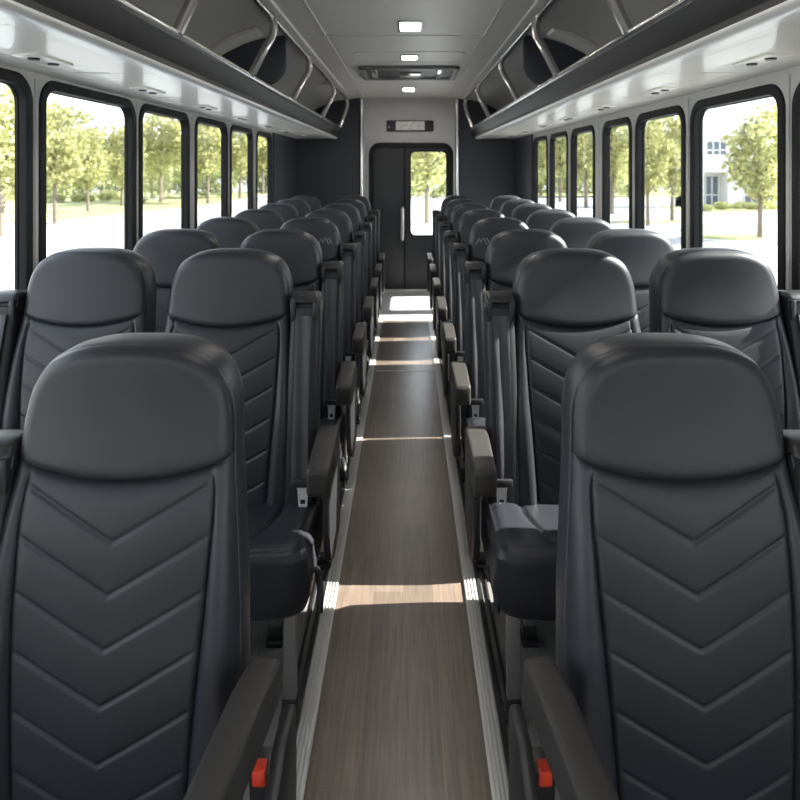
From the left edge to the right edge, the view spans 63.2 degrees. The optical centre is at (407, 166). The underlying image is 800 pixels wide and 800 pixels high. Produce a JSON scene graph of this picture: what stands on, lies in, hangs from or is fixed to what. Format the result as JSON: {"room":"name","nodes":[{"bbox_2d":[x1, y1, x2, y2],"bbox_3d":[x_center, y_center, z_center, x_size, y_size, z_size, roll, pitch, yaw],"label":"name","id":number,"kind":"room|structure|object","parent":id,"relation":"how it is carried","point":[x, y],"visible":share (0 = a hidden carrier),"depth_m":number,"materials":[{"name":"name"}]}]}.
{"room":"vehicle interior","nodes":[
{"label":"vehicle interior","id":0,"kind":"room"},
{"bbox_2d":[0,64,296,270],"bbox_3d":[-1.526,0.550,3.320,0.054,2.300,11.040,0,0,0],"label":"wall","id":1,"kind":"structure","parent":0,"point":[30,76],"depth_m":5.54,"materials":[{"name":"grey plastic"}]},
{"bbox_2d":[0,68,32,289],"bbox_3d":[-1.533,0.312,2.164,0.050,1.365,0.918,0,0,0],"label":"window","id":2,"kind":"structure","parent":1,"relation":"in","point":[18,84],"depth_m":2.58,"materials":[{"name":"black rubber"}]},
{"bbox_2d":[39,81,135,262],"bbox_3d":[-1.533,0.312,3.147,0.050,1.365,0.945,0,0,0],"label":"window","id":3,"kind":"structure","parent":1,"relation":"in","point":[53,87],"depth_m":3.18,"materials":[{"name":"black rubber"}]},
{"bbox_2d":[34,79,254,268],"bbox_3d":[-1.515,0.270,2.680,0.006,1.260,7.522,0,0,0],"label":"trim","id":4,"kind":"structure","parent":1,"relation":"attached to","point":[35,80],"depth_m":2.65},
{"bbox_2d":[138,103,189,240],"bbox_3d":[-1.533,0.312,4.091,0.050,1.365,0.848,0,0,0],"label":"window","id":5,"kind":"structure","parent":1,"relation":"in","point":[182,117],"depth_m":4.38,"materials":[{"name":"black rubber"}]},
{"bbox_2d":[0,0,348,138],"bbox_3d":[-1.147,-0.646,3.306,0.741,0.547,11.012,0,0,0],"label":"luggage rack","id":6,"kind":"object","parent":1,"relation":"attached to","point":[115,46],"visible":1,"depth_m":2.73,"materials":[{"name":"white plastic"}]},
{"bbox_2d":[194,116,227,228],"bbox_3d":[-1.533,0.312,5.050,0.050,1.365,0.840,0,0,0],"label":"window","id":7,"kind":"structure","parent":1,"relation":"in","point":[222,126],"depth_m":5.38,"materials":[{"name":"black rubber"}]},
{"bbox_2d":[230,125,252,216],"bbox_3d":[-1.533,0.312,5.955,0.050,1.365,0.820,0,0,0],"label":"window","id":8,"kind":"structure","parent":1,"relation":"in","point":[236,128],"depth_m":6.32,"materials":[{"name":"black rubber"}]},
{"bbox_2d":[256,131,271,208],"bbox_3d":[-1.533,0.312,6.880,0.050,1.365,0.750,0,0,0],"label":"window","id":9,"kind":"structure","parent":1,"relation":"in","point":[267,136],"depth_m":7.21,"materials":[{"name":"black rubber"}]},
{"bbox_2d":[129,0,344,110],"bbox_3d":[-1.228,-0.715,3.470,0.820,0.670,11.340,0,0,0],"label":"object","id":10,"kind":"structure","parent":0,"point":[212,21],"depth_m":3.96,"materials":[{"name":"grey plastic"}]},
{"bbox_2d":[243,292,560,799],"bbox_3d":[-0.018,1.725,3.500,3.080,0.050,11.400,0,0,0],"label":"floor","id":11,"kind":"structure","parent":0,"point":[399,713],"depth_m":2.39,"materials":[{"name":"brown wood"}]},
{"bbox_2d":[0,247,156,428],"bbox_3d":[-1.234,1.004,2.241,0.610,1.392,0.624,0,0,0],"label":"passenger seat","id":12,"kind":"object","parent":11,"relation":"on","point":[75,296],"visible":0.39,"depth_m":2.38,"materials":[{"name":"leather"}]},
{"bbox_2d":[0,333,295,799],"bbox_3d":[-0.555,1.032,1.161,0.681,1.336,0.624,0,0,0],"label":"passenger seat","id":13,"kind":"object","parent":11,"relation":"on","point":[127,672],"visible":1,"depth_m":1.24,"materials":[{"name":"leather"}]},
{"bbox_2d":[133,228,222,332],"bbox_3d":[-1.180,1.004,3.006,0.597,1.392,0.624,0,0,0],"label":"passenger seat","id":14,"kind":"object","parent":11,"relation":"on","point":[165,250],"visible":0.16,"depth_m":3.16,"materials":[{"name":"leather"}]},
{"bbox_2d":[196,217,259,247],"bbox_3d":[-1.145,1.004,3.771,0.560,1.392,0.624,0,0,0],"label":"passenger seat","id":15,"kind":"object","parent":11,"relation":"on","point":[231,232],"visible":0.12,"depth_m":3.93,"materials":[{"name":"leather"}]},
{"bbox_2d":[164,248,339,723],"bbox_3d":[-0.579,1.004,2.232,0.680,1.392,0.646,0,0,0],"label":"passenger seat","id":16,"kind":"object","parent":11,"relation":"on","point":[244,301],"visible":0.51,"depth_m":2.28,"materials":[{"name":"leather"}]},
{"bbox_2d":[247,497,322,619],"bbox_3d":[-0.593,1.249,2.110,0.605,0.212,0.401,0,0,0],"label":"seat cushion","id":17,"kind":"object","parent":16,"relation":"on","point":[283,532],"depth_m":1.96,"materials":[{"name":"leather"}]},
{"bbox_2d":[234,209,283,230],"bbox_3d":[-1.134,1.004,4.536,0.535,1.392,0.624,0,0,0],"label":"passenger seat","id":18,"kind":"object","parent":11,"relation":"on","point":[265,219],"visible":0.09,"depth_m":4.69,"materials":[{"name":"leather"}]},
{"bbox_2d":[259,203,299,222],"bbox_3d":[-1.143,1.004,5.301,0.516,1.392,0.624,0,0,0],"label":"passenger seat","id":19,"kind":"object","parent":11,"relation":"on","point":[288,212],"visible":0.09,"depth_m":5.46,"materials":[{"name":"leather"}]},
{"bbox_2d":[277,199,310,216],"bbox_3d":[-1.157,1.004,6.066,0.510,1.392,0.624,0,0,0],"label":"passenger seat","id":20,"kind":"object","parent":11,"relation":"on","point":[303,208],"visible":0.09,"depth_m":6.22,"materials":[{"name":"leather"}]},
{"bbox_2d":[240,229,356,569],"bbox_3d":[-0.555,1.004,2.997,0.634,1.392,0.646,0,0,0],"label":"passenger seat","id":21,"kind":"object","parent":11,"relation":"on","point":[301,251],"visible":0.26,"depth_m":3.07,"materials":[{"name":"grey leather"}]},
{"bbox_2d":[320,414,345,466],"bbox_3d":[-0.569,1.249,2.874,0.564,0.212,0.401,0,0,0],"label":"seat cushion","id":22,"kind":"object","parent":21,"relation":"on","point":[339,420],"depth_m":2.95,"materials":[{"name":"leather"}]},
{"bbox_2d":[291,195,321,210],"bbox_3d":[-1.157,1.004,6.831,0.510,1.392,0.624,0,0,0],"label":"passenger seat","id":23,"kind":"object","parent":11,"relation":"on","point":[314,203],"visible":0.1,"depth_m":6.99,"materials":[{"name":"leather"}]},
{"bbox_2d":[280,217,366,481],"bbox_3d":[-0.536,1.004,3.762,0.594,1.392,0.646,0,0,0],"label":"passenger seat","id":24,"kind":"object","parent":11,"relation":"on","point":[327,234],"visible":0.23,"depth_m":3.83,"materials":[{"name":"grey leather"}]},
{"bbox_2d":[342,366,358,418],"bbox_3d":[-0.548,1.249,3.639,0.528,0.212,0.401,0,0,0],"label":"armrest","id":25,"kind":"object","parent":24,"relation":"on","point":[343,406],"depth_m":3.50,"materials":[{"name":"plastic"}]},
{"bbox_2d":[296,347,369,730],"bbox_3d":[-0.355,1.694,2.495,0.042,0.012,9.390,0,0,0],"label":"trim","id":26,"kind":"structure","parent":11,"relation":"on","point":[316,617],"depth_m":2.34,"materials":[{"name":"black plastic"}]},
{"bbox_2d":[296,320,381,799],"bbox_3d":[-0.305,1.694,2.495,0.050,0.011,9.390,0,0,0],"label":"trim","id":27,"kind":"structure","parent":11,"relation":"on","point":[307,723],"depth_m":2.39,"materials":[{"name":"metal"}]},
{"bbox_2d":[305,209,373,424],"bbox_3d":[-0.522,1.004,4.527,0.568,1.392,0.646,0,0,0],"label":"passenger seat","id":28,"kind":"object","parent":11,"relation":"on","point":[364,305],"visible":0.19,"depth_m":4.60,"materials":[{"name":"grey leather"}]},
{"bbox_2d":[356,342,367,369],"bbox_3d":[-0.534,1.249,4.404,0.505,0.212,0.401,0,0,0],"label":"armrest","id":29,"kind":"object","parent":28,"relation":"on","point":[357,355],"depth_m":4.22,"materials":[{"name":"plastic"}]},
{"bbox_2d":[322,203,377,385],"bbox_3d":[-0.512,1.004,5.292,0.548,1.392,0.646,0,0,0],"label":"passenger seat","id":30,"kind":"object","parent":11,"relation":"on","point":[371,284],"visible":0.16,"depth_m":5.37,"materials":[{"name":"grey leather"}]},
{"bbox_2d":[334,199,381,355],"bbox_3d":[-0.509,1.004,6.057,0.542,1.392,0.646,0,0,0],"label":"passenger seat","id":31,"kind":"object","parent":11,"relation":"on","point":[376,269],"visible":0.13,"depth_m":6.13,"materials":[{"name":"grey leather"}]},
{"bbox_2d":[343,195,384,333],"bbox_3d":[-0.509,1.004,6.822,0.542,1.392,0.646,0,0,0],"label":"passenger seat","id":32,"kind":"object","parent":11,"relation":"on","point":[380,258],"visible":0.08,"depth_m":6.89,"materials":[{"name":"grey"}]},
{"bbox_2d":[427,195,468,333],"bbox_3d":[0.473,1.004,6.822,0.542,1.392,0.646,0,0,0],"label":"passenger seat","id":33,"kind":"object","parent":11,"relation":"on","point":[430,256],"visible":0.13,"depth_m":6.93,"materials":[{"name":"grey"}]},
{"bbox_2d":[429,199,476,356],"bbox_3d":[0.473,1.004,6.057,0.542,1.392,0.646,0,0,0],"label":"passenger seat","id":34,"kind":"object","parent":11,"relation":"on","point":[434,269],"visible":0.08,"depth_m":6.15,"materials":[{"name":"grey"}]},
{"bbox_2d":[432,203,487,385],"bbox_3d":[0.476,1.004,5.292,0.548,1.392,0.646,0,0,0],"label":"passenger seat","id":35,"kind":"object","parent":11,"relation":"on","point":[438,285],"visible":0.1,"depth_m":5.40,"materials":[{"name":"grey leather"}]},
{"bbox_2d":[428,320,508,799],"bbox_3d":[0.253,1.694,2.495,0.050,0.011,9.390,0,0,0],"label":"trim","id":36,"kind":"structure","parent":11,"relation":"on","point":[499,783],"depth_m":2.37,"materials":[{"name":"metal"}]},
{"bbox_2d":[436,209,504,423],"bbox_3d":[0.486,1.004,4.527,0.568,1.392,0.646,0,0,0],"label":"passenger seat","id":37,"kind":"object","parent":11,"relation":"on","point":[444,305],"visible":0.12,"depth_m":4.61,"materials":[{"name":"grey leather"}]},
{"bbox_2d":[449,354,452,371],"bbox_3d":[0.498,1.249,4.404,0.505,0.212,0.401,0,0,0],"label":"seat cushion","id":38,"kind":"object","parent":37,"relation":"on","point":[450,355],"depth_m":4.23,"materials":[{"name":"leather"}]},
{"bbox_2d":[435,334,508,774],"bbox_3d":[0.303,1.694,2.495,0.042,0.012,9.390,0,0,0],"label":"trim","id":39,"kind":"structure","parent":11,"relation":"on","point":[484,616],"depth_m":2.31,"materials":[{"name":"black plastic"}]},
{"bbox_2d":[442,217,528,481],"bbox_3d":[0.500,1.004,3.762,0.594,1.392,0.646,0,0,0],"label":"passenger seat","id":40,"kind":"object","parent":11,"relation":"on","point":[484,230],"visible":0.15,"depth_m":3.84,"materials":[{"name":"grey leather"}]},
{"bbox_2d":[449,369,464,418],"bbox_3d":[0.512,1.249,3.639,0.528,0.212,0.401,0,0,0],"label":"armrest","id":41,"kind":"object","parent":40,"relation":"on","point":[462,406],"depth_m":3.46,"materials":[{"name":"plastic"}]},
{"bbox_2d":[490,195,520,211],"bbox_3d":[1.121,1.004,6.831,0.510,1.392,0.624,0,0,0],"label":"passenger seat","id":42,"kind":"object","parent":11,"relation":"on","point":[496,204],"visible":0.09,"depth_m":6.99,"materials":[{"name":"leather"}]},
{"bbox_2d":[451,229,567,569],"bbox_3d":[0.519,1.004,2.997,0.634,1.392,0.646,0,0,0],"label":"passenger seat","id":43,"kind":"object","parent":11,"relation":"on","point":[505,251],"visible":0.27,"depth_m":3.08,"materials":[{"name":"grey leather"}]},
{"bbox_2d":[461,413,484,456],"bbox_3d":[0.533,1.249,2.874,0.564,0.212,0.401,0,0,0],"label":"armrest","id":44,"kind":"object","parent":43,"relation":"on","point":[468,419],"depth_m":2.97,"materials":[{"name":"plastic"}]},
{"bbox_2d":[500,199,534,216],"bbox_3d":[1.121,1.004,6.066,0.510,1.392,0.624,0,0,0],"label":"passenger seat","id":45,"kind":"object","parent":11,"relation":"on","point":[507,208],"visible":0.06,"depth_m":6.22,"materials":[{"name":"leather"}]},
{"bbox_2d":[511,203,551,223],"bbox_3d":[1.107,1.004,5.301,0.516,1.392,0.624,0,0,0],"label":"passenger seat","id":46,"kind":"object","parent":11,"relation":"on","point":[521,212],"visible":0.06,"depth_m":5.46,"materials":[{"name":"leather"}]},
{"bbox_2d":[526,209,575,230],"bbox_3d":[1.098,1.004,4.536,0.535,1.392,0.624,0,0,0],"label":"passenger seat","id":47,"kind":"object","parent":11,"relation":"on","point":[543,219],"visible":0.12,"depth_m":4.69,"materials":[{"name":"leather"}]},
{"bbox_2d":[465,248,640,724],"bbox_3d":[0.543,1.004,2.232,0.680,1.392,0.646,0,0,0],"label":"passenger seat","id":48,"kind":"object","parent":11,"relation":"on","point":[561,301],"visible":0.62,"depth_m":2.28,"materials":[{"name":"leather"}]},
{"bbox_2d":[481,497,558,619],"bbox_3d":[0.557,1.249,2.110,0.605,0.212,0.401,0,0,0],"label":"seat cushion","id":49,"kind":"object","parent":48,"relation":"on","point":[521,533],"depth_m":1.96,"materials":[{"name":"leather"}]},
{"bbox_2d":[549,217,612,247],"bbox_3d":[1.109,1.004,3.771,0.560,1.392,0.624,0,0,0],"label":"passenger seat","id":50,"kind":"object","parent":11,"relation":"on","point":[575,232],"visible":0.09,"depth_m":3.93,"materials":[{"name":"leather"}]},
{"bbox_2d":[585,228,673,332],"bbox_3d":[1.144,1.004,3.006,0.597,1.392,0.624,0,0,0],"label":"passenger seat","id":51,"kind":"object","parent":11,"relation":"on","point":[639,250],"visible":0.15,"depth_m":3.16,"materials":[{"name":"leather"}]},
{"bbox_2d":[509,333,799,799],"bbox_3d":[0.536,1.032,1.161,0.681,1.336,0.624,0,0,0],"label":"passenger seat","id":52,"kind":"object","parent":11,"relation":"on","point":[675,674],"visible":1,"depth_m":1.24,"materials":[{"name":"leather"}]},
{"bbox_2d":[649,247,799,428],"bbox_3d":[1.198,1.004,2.241,0.610,1.392,0.624,0,0,0],"label":"passenger seat","id":53,"kind":"object","parent":11,"relation":"on","point":[730,296],"visible":0.41,"depth_m":2.38,"materials":[{"name":"leather"}]},
{"bbox_2d":[261,0,546,98],"bbox_3d":[-0.018,-0.985,3.470,1.600,0.130,11.340,0,0,0],"label":"ceiling","id":54,"kind":"structure","parent":0,"point":[335,17],"depth_m":4.62,"materials":[{"name":"grey plastic"}]},
{"bbox_2d":[358,66,459,80],"bbox_3d":[0.016,-0.923,6.420,0.950,0.035,0.800,0,0,0],"label":"roof hatch","id":55,"kind":"object","parent":54,"relation":"attached to","point":[369,73],"visible":1,"depth_m":6.38,"materials":[{"name":"grey plastic"}]},
{"bbox_2d":[353,51,465,62],"bbox_3d":[0.016,-0.938,5.550,0.940,0.006,0.540,0,0,0],"label":"roof panel","id":56,"kind":"object","parent":54,"relation":"attached to","point":[361,51],"visible":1,"depth_m":5.45,"materials":[{"name":"plastic"}]},
{"bbox_2d":[400,55,418,59],"bbox_3d":[0.016,-0.935,5.550,0.160,0.012,0.220,0,0,0],"label":"recessed light","id":57,"kind":"object","parent":54,"relation":"in","point":[402,57],"visible":1,"depth_m":5.54,"materials":[{"name":"plastic"}]},
{"bbox_2d":[398,21,421,31],"bbox_3d":[0.016,-0.935,4.320,0.160,0.012,0.300,0,0,0],"label":"recessed light","id":58,"kind":"object","parent":54,"relation":"in","point":[403,26],"visible":1,"depth_m":4.32,"materials":[{"name":"plastic"}]},
{"bbox_2d":[400,23,418,30],"bbox_3d":[0.016,-0.935,4.320,0.126,0.005,0.262,0,0,0],"label":"diffuser","id":59,"kind":"object","parent":58,"relation":"attached to","point":[403,26],"depth_m":4.33,"materials":[{"name":"white"}]},
{"bbox_2d":[297,98,514,208],"bbox_3d":[-0.018,0.355,8.865,3.120,2.710,0.050,0,0,0],"label":"wall","id":60,"kind":"structure","parent":0,"point":[328,170],"depth_m":8.84,"materials":[{"name":"black plastic"}]},
{"bbox_2d":[360,99,363,195],"bbox_3d":[-0.623,0.390,8.828,0.056,2.620,0.056,0,0,0],"label":"trim","id":61,"kind":"structure","parent":60,"relation":"attached to","point":[361,100],"depth_m":8.80,"materials":[{"name":"metal"}]},
{"bbox_2d":[387,120,433,130],"bbox_3d":[0.037,-0.558,8.818,0.636,0.150,0.046,0,0,0],"label":"door sign","id":62,"kind":"object","parent":60,"relation":"attached to","point":[392,125],"visible":1,"depth_m":8.80,"materials":[{"name":"black plastic"}]},
{"bbox_2d":[367,141,454,291],"bbox_3d":[0.048,0.673,8.819,1.197,2.053,0.125,0,0,0],"label":"door","id":63,"kind":"structure","parent":60,"relation":"in","point":[388,162],"depth_m":8.85,"materials":[{"name":"black metal"}]},
{"bbox_2d":[455,99,458,194],"bbox_3d":[0.677,0.390,8.828,0.056,2.620,0.056,0,0,0],"label":"trim","id":64,"kind":"structure","parent":60,"relation":"attached to","point":[456,100],"depth_m":8.80,"materials":[{"name":"metal"}]},
{"bbox_2d":[515,65,799,289],"bbox_3d":[1.490,0.550,3.320,0.054,2.300,11.040,0,0,0],"label":"wall","id":65,"kind":"structure","parent":0,"point":[779,78],"depth_m":4.24,"materials":[{"name":"grey plastic"}]},
{"bbox_2d":[533,135,547,204],"bbox_3d":[1.497,0.328,7.235,0.050,1.335,0.760,0,0,0],"label":"window","id":66,"kind":"structure","parent":65,"relation":"in","point":[537,140],"depth_m":7.57,"materials":[{"name":"black rubber"}]},
{"bbox_2d":[549,131,567,210],"bbox_3d":[1.497,0.328,6.370,0.050,1.335,0.750,0,0,0],"label":"window","id":67,"kind":"structure","parent":65,"relation":"in","point":[554,136],"depth_m":6.70,"materials":[{"name":"black rubber"}]},
{"bbox_2d":[571,125,594,217],"bbox_3d":[1.497,0.328,5.503,0.050,1.335,0.745,0,0,0],"label":"window","id":68,"kind":"structure","parent":65,"relation":"in","point":[575,132],"depth_m":5.83,"materials":[{"name":"black rubber"}]},
{"bbox_2d":[602,117,631,227],"bbox_3d":[1.497,0.328,4.605,0.050,1.335,0.640,0,0,0],"label":"window","id":69,"kind":"structure","parent":65,"relation":"in","point":[607,127],"depth_m":4.88,"materials":[{"name":"black rubber"}]},
{"bbox_2d":[463,0,799,138],"bbox_3d":[1.111,-0.646,3.306,0.741,0.547,11.012,0,0,0],"label":"luggage rack","id":70,"kind":"object","parent":65,"relation":"attached to","point":[684,47],"visible":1,"depth_m":2.74,"materials":[{"name":"white plastic"}]},
{"bbox_2d":[635,105,685,248],"bbox_3d":[1.497,0.328,3.837,0.050,1.335,0.755,0,0,0],"label":"window","id":71,"kind":"structure","parent":65,"relation":"in","point":[643,118],"depth_m":4.12,"materials":[{"name":"black rubber"}]},
{"bbox_2d":[569,74,789,289],"bbox_3d":[1.479,0.270,2.888,0.006,1.260,7.837,0,0,0],"label":"trim","id":72,"kind":"structure","parent":65,"relation":"attached to","point":[788,75],"depth_m":2.52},
{"bbox_2d":[690,84,785,289],"bbox_3d":[1.497,0.328,2.971,0.050,1.335,0.848,0,0,0],"label":"window","id":73,"kind":"structure","parent":65,"relation":"in","point":[700,107],"depth_m":3.02,"materials":[{"name":"black rubber"}]},
{"bbox_2d":[792,82,799,289],"bbox_3d":[1.497,0.328,2.290,0.050,1.335,0.410,0,0,0],"label":"window","id":74,"kind":"structure","parent":65,"relation":"in","point":[796,97],"depth_m":2.46,"materials":[{"name":"black rubber"}]},
{"label":"outside","id":75,"kind":"structure","parent":0,"visible":0},
{"bbox_2d":[0,177,776,289],"bbox_3d":[-0.018,3.000,70.000,320.000,0.200,260.000,0,0,0],"label":"ground","id":76,"kind":"structure","parent":75,"point":[102,232],"depth_m":32.22,"materials":[{"name":"concrete"}]},
{"bbox_2d":[0,84,51,235],"bbox_3d":[-16.721,-0.496,26.988,4.124,6.740,3.860,0,0,36],"label":"tree","id":77,"kind":"object","parent":76,"relation":"on","point":[7,121],"visible":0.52,"depth_m":26.54,"materials":[{"name":"green plant"}]},
{"bbox_2d":[47,98,93,223],"bbox_3d":[-17.721,-0.287,33.011,3.300,6.322,3.638,0,0,-27],"label":"tree","id":78,"kind":"object","parent":76,"relation":"on","point":[61,149],"visible":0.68,"depth_m":32.86,"materials":[{"name":"green plant"}]},
{"bbox_2d":[68,125,109,189],"bbox_3d":[-40.966,-1.155,82.011,6.957,8.354,6.738,0,0,9],"label":"tree","id":79,"kind":"object","parent":76,"relation":"on","point":[95,127],"visible":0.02,"depth_m":81.44,"materials":[{"name":"green plant"}]},
{"bbox_2d":[6,193,266,223],"bbox_3d":[-42.284,2.850,51.494,55.994,0.100,37.397,0,0,0],"label":"lawn strip","id":80,"kind":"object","parent":76,"relation":"on","point":[68,210],"visible":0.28,"depth_m":46.08,"materials":[{"name":"green plant"}]},
{"bbox_2d":[47,191,66,202],"bbox_3d":[-27.673,2.418,50.980,1.861,1.114,2.144,0,0,-30],"label":"shrub","id":81,"kind":"object","parent":80,"relation":"on","point":[60,198],"visible":0.54,"depth_m":50.67,"materials":[{"name":"green plant"}]},
{"bbox_2d":[70,192,96,201],"bbox_3d":[-26.447,2.471,52.858,1.628,0.975,1.876,0,0,37],"label":"shrub","id":82,"kind":"object","parent":80,"relation":"on","point":[81,197],"visible":0.79,"depth_m":52.47,"materials":[{"name":"green plant"}]},
{"bbox_2d":[69,125,111,210],"bbox_3d":[-20.252,0.056,40.992,2.775,5.615,2.845,0,0,9],"label":"tree","id":83,"kind":"object","parent":80,"relation":"on","point":[90,174],"visible":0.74,"depth_m":40.86,"materials":[{"name":"green plant"}]},
{"bbox_2d":[97,189,120,200],"bbox_3d":[-24.978,2.418,54.665,2.144,1.114,1.861,0,0,-36],"label":"shrub","id":84,"kind":"object","parent":80,"relation":"on","point":[106,195],"visible":0.95,"depth_m":54.24,"materials":[{"name":"green plant"}]},
{"bbox_2d":[4,161,237,197],"bbox_3d":[-31.974,0.972,60.046,32.586,4.172,3.539,0,0,0],"label":"hedge","id":85,"kind":"object","parent":80,"relation":"on","point":[177,174],"visible":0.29,"depth_m":59.73,"materials":[{"name":"green plant"}]},
{"bbox_2d":[95,124,146,205],"bbox_3d":[-20.635,-0.168,46.829,3.558,6.079,3.228,0,0,-26],"label":"tree","id":86,"kind":"object","parent":80,"relation":"on","point":[118,173],"visible":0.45,"depth_m":46.41,"materials":[{"name":"green plant"}]},
{"bbox_2d":[143,113,180,201],"bbox_3d":[-19.824,-1.538,52.111,4.737,8.858,5.062,0,0,-13],"label":"tree","id":87,"kind":"object","parent":80,"relation":"on","point":[159,155],"visible":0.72,"depth_m":51.11,"materials":[{"name":"green plant"}]},
{"bbox_2d":[178,124,237,203],"bbox_3d":[-15.325,-1.244,50.151,4.362,8.258,4.256,0,0,22],"label":"tree","id":88,"kind":"object","parent":80,"relation":"on","point":[206,163],"visible":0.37,"depth_m":49.18,"materials":[{"name":"green plant"}]},
{"bbox_2d":[232,131,265,197],"bbox_3d":[-14.955,-1.214,57.772,4.744,8.207,4.304,0,0,-21],"label":"tree","id":89,"kind":"object","parent":80,"relation":"on","point":[239,160],"visible":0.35,"depth_m":57.27,"materials":[{"name":"green plant"}]},
{"bbox_2d":[241,136,266,193],"bbox_3d":[-14.974,-1.917,67.123,4.562,9.628,4.874,0,0,-3],"label":"tree","id":90,"kind":"object","parent":80,"relation":"on","point":[262,154],"visible":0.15,"depth_m":66.68,"materials":[{"name":"green plant"}]},
{"bbox_2d":[143,135,180,192],"bbox_3d":[-28.738,-0.344,73.920,6.333,6.649,6.017,0,0,32],"label":"tree","id":91,"kind":"object","parent":76,"relation":"on","point":[173,169],"visible":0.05,"depth_m":73.48,"materials":[{"name":"green plant"}]},
{"bbox_2d":[216,144,245,187],"bbox_3d":[-24.946,-0.749,89.860,7.246,7.502,7.482,0,0,38],"label":"tree","id":92,"kind":"object","parent":76,"relation":"on","point":[235,178],"visible":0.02,"depth_m":88.97,"materials":[{"name":"green plant"}]},
{"bbox_2d":[236,148,266,192],"bbox_3d":[-16.295,-0.271,73.930,6.266,6.700,6.126,0,0,-42],"label":"tree","id":93,"kind":"object","parent":76,"relation":"on","point":[265,171],"visible":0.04,"depth_m":72.54,"materials":[{"name":"green plant"}]},
{"bbox_2d":[411,152,445,223],"bbox_3d":[1.121,-0.431,33.077,4.256,6.606,4.362,0,0,-17],"label":"tree","id":94,"kind":"object","parent":76,"relation":"on","point":[427,171],"visible":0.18,"depth_m":32.51,"materials":[{"name":"green plant"}]},
{"bbox_2d":[411,172,445,197],"bbox_3d":[1.390,1.493,60.078,8.285,3.088,3.211,0,0,0],"label":"hedge","id":95,"kind":"object","parent":76,"relation":"on","point":[442,187],"visible":0.23,"depth_m":59.81,"materials":[{"name":"green plant"}]},
{"bbox_2d":[258,190,674,196],"bbox_3d":[22.982,2.850,71.000,74.583,0.100,18.142,0,0,0],"label":"hedge","id":96,"kind":"object","parent":76,"relation":"on","point":[661,193],"visible":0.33,"depth_m":66.18,"materials":[{"name":"green plant"}]},
{"bbox_2d":[538,143,545,195],"bbox_3d":[13.291,-1.917,63.960,4.737,9.628,5.062,0,0,-45],"label":"tree","id":97,"kind":"object","parent":96,"relation":"on","point":[540,161],"visible":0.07,"depth_m":63.32,"materials":[{"name":"green plant"}]},
{"bbox_2d":[538,137,580,201],"bbox_3d":[12.451,-1.214,53.983,4.124,8.207,4.547,0,0,-28],"label":"tree","id":98,"kind":"object","parent":76,"relation":"on","point":[560,143],"visible":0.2,"depth_m":53.74,"materials":[{"name":"green plant"}]},
{"bbox_2d":[561,132,616,207],"bbox_3d":[12.598,-1.082,46.148,4.362,7.928,4.256,0,0,1],"label":"tree","id":99,"kind":"object","parent":76,"relation":"on","point":[582,168],"visible":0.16,"depth_m":45.33,"materials":[{"name":"green plant"}]},
{"bbox_2d":[538,166,645,196],"bbox_3d":[16.987,0.996,61.949,13.387,4.070,3.565,0,0,0],"label":"hedge","id":100,"kind":"object","parent":76,"relation":"on","point":[620,192],"visible":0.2,"depth_m":61.65,"materials":[{"name":"green plant"}]},
{"bbox_2d":[581,125,628,213],"bbox_3d":[12.690,-0.811,39.946,3.684,7.382,3.937,0,0,-33],"label":"tree","id":101,"kind":"object","parent":76,"relation":"on","point":[617,161],"visible":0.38,"depth_m":39.66,"materials":[{"name":"green plant"}]},
{"bbox_2d":[610,220,680,225],"bbox_3d":[12.625,2.850,33.456,5.125,0.100,2.624,0,0,0],"label":"lawn patch","id":102,"kind":"structure","parent":76,"relation":"on","point":[618,222],"depth_m":32.79,"materials":[{"name":"green plant"}]},
{"bbox_2d":[645,115,680,220],"bbox_3d":[13.841,-0.018,33.848,3.163,5.775,2.869,0,0,-25],"label":"tree","id":103,"kind":"object","parent":102,"relation":"on","point":[675,132],"visible":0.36,"depth_m":33.60,"materials":[{"name":"green plant"}]},
{"bbox_2d":[617,118,680,224],"bbox_3d":[11.814,-0.171,32.092,2.729,6.078,2.667,0,0,-3],"label":"tree","id":104,"kind":"object","parent":76,"relation":"on","point":[656,149],"visible":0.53,"depth_m":31.51,"materials":[{"name":"green plant"}]},
{"bbox_2d":[672,227,730,231],"bbox_3d":[13.457,2.850,29.826,2.613,0.100,1.901,0,0,0],"label":"lawn patch","id":105,"kind":"structure","parent":76,"relation":"on","point":[705,229],"depth_m":29.43,"materials":[{"name":"green plant"}]},
{"bbox_2d":[653,207,776,212],"bbox_3d":[38.732,2.850,43.250,43.097,0.100,4.563,0,0,0],"label":"bed","id":106,"kind":"object","parent":76,"relation":"on","point":[676,209],"visible":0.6,"depth_m":41.84,"materials":[{"name":"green plant"}]},
{"bbox_2d":[713,201,730,209],"bbox_3d":[20.729,2.576,42.930,1.163,0.696,1.340,0,0,0],"label":"shrub","id":107,"kind":"object","parent":106,"relation":"on","point":[719,205],"visible":0.98,"depth_m":42.64,"materials":[{"name":"green plant"}]},
{"bbox_2d":[745,201,757,209],"bbox_3d":[22.915,2.594,43.038,1.085,0.650,1.251,0,0,33],"label":"shrub","id":108,"kind":"object","parent":106,"relation":"on","point":[754,205],"visible":0.74,"depth_m":42.80,"materials":[{"name":"green plant"}]},
{"bbox_2d":[675,122,776,206],"bbox_3d":[25.908,0.002,47.200,12.231,6.303,2.800,0,0,0],"label":"office building","id":109,"kind":"structure","parent":76,"relation":"on","point":[716,188],"depth_m":46.00,"materials":[{"name":"white concrete"}]},
{"bbox_2d":[678,233,776,243],"bbox_3d":[13.873,2.850,26.088,5.465,0.100,3.224,0,0,0],"label":"lawn","id":110,"kind":"structure","parent":76,"relation":"on","point":[767,238],"depth_m":25.46,"materials":[{"name":"green plant"}]},
{"bbox_2d":[719,100,776,237],"bbox_3d":[14.055,0.073,25.733,2.877,5.584,3.074,0,0,-13],"label":"tree","id":111,"kind":"object","parent":110,"relation":"on","point":[764,163],"visible":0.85,"depth_m":25.54,"materials":[{"name":"green plant"}]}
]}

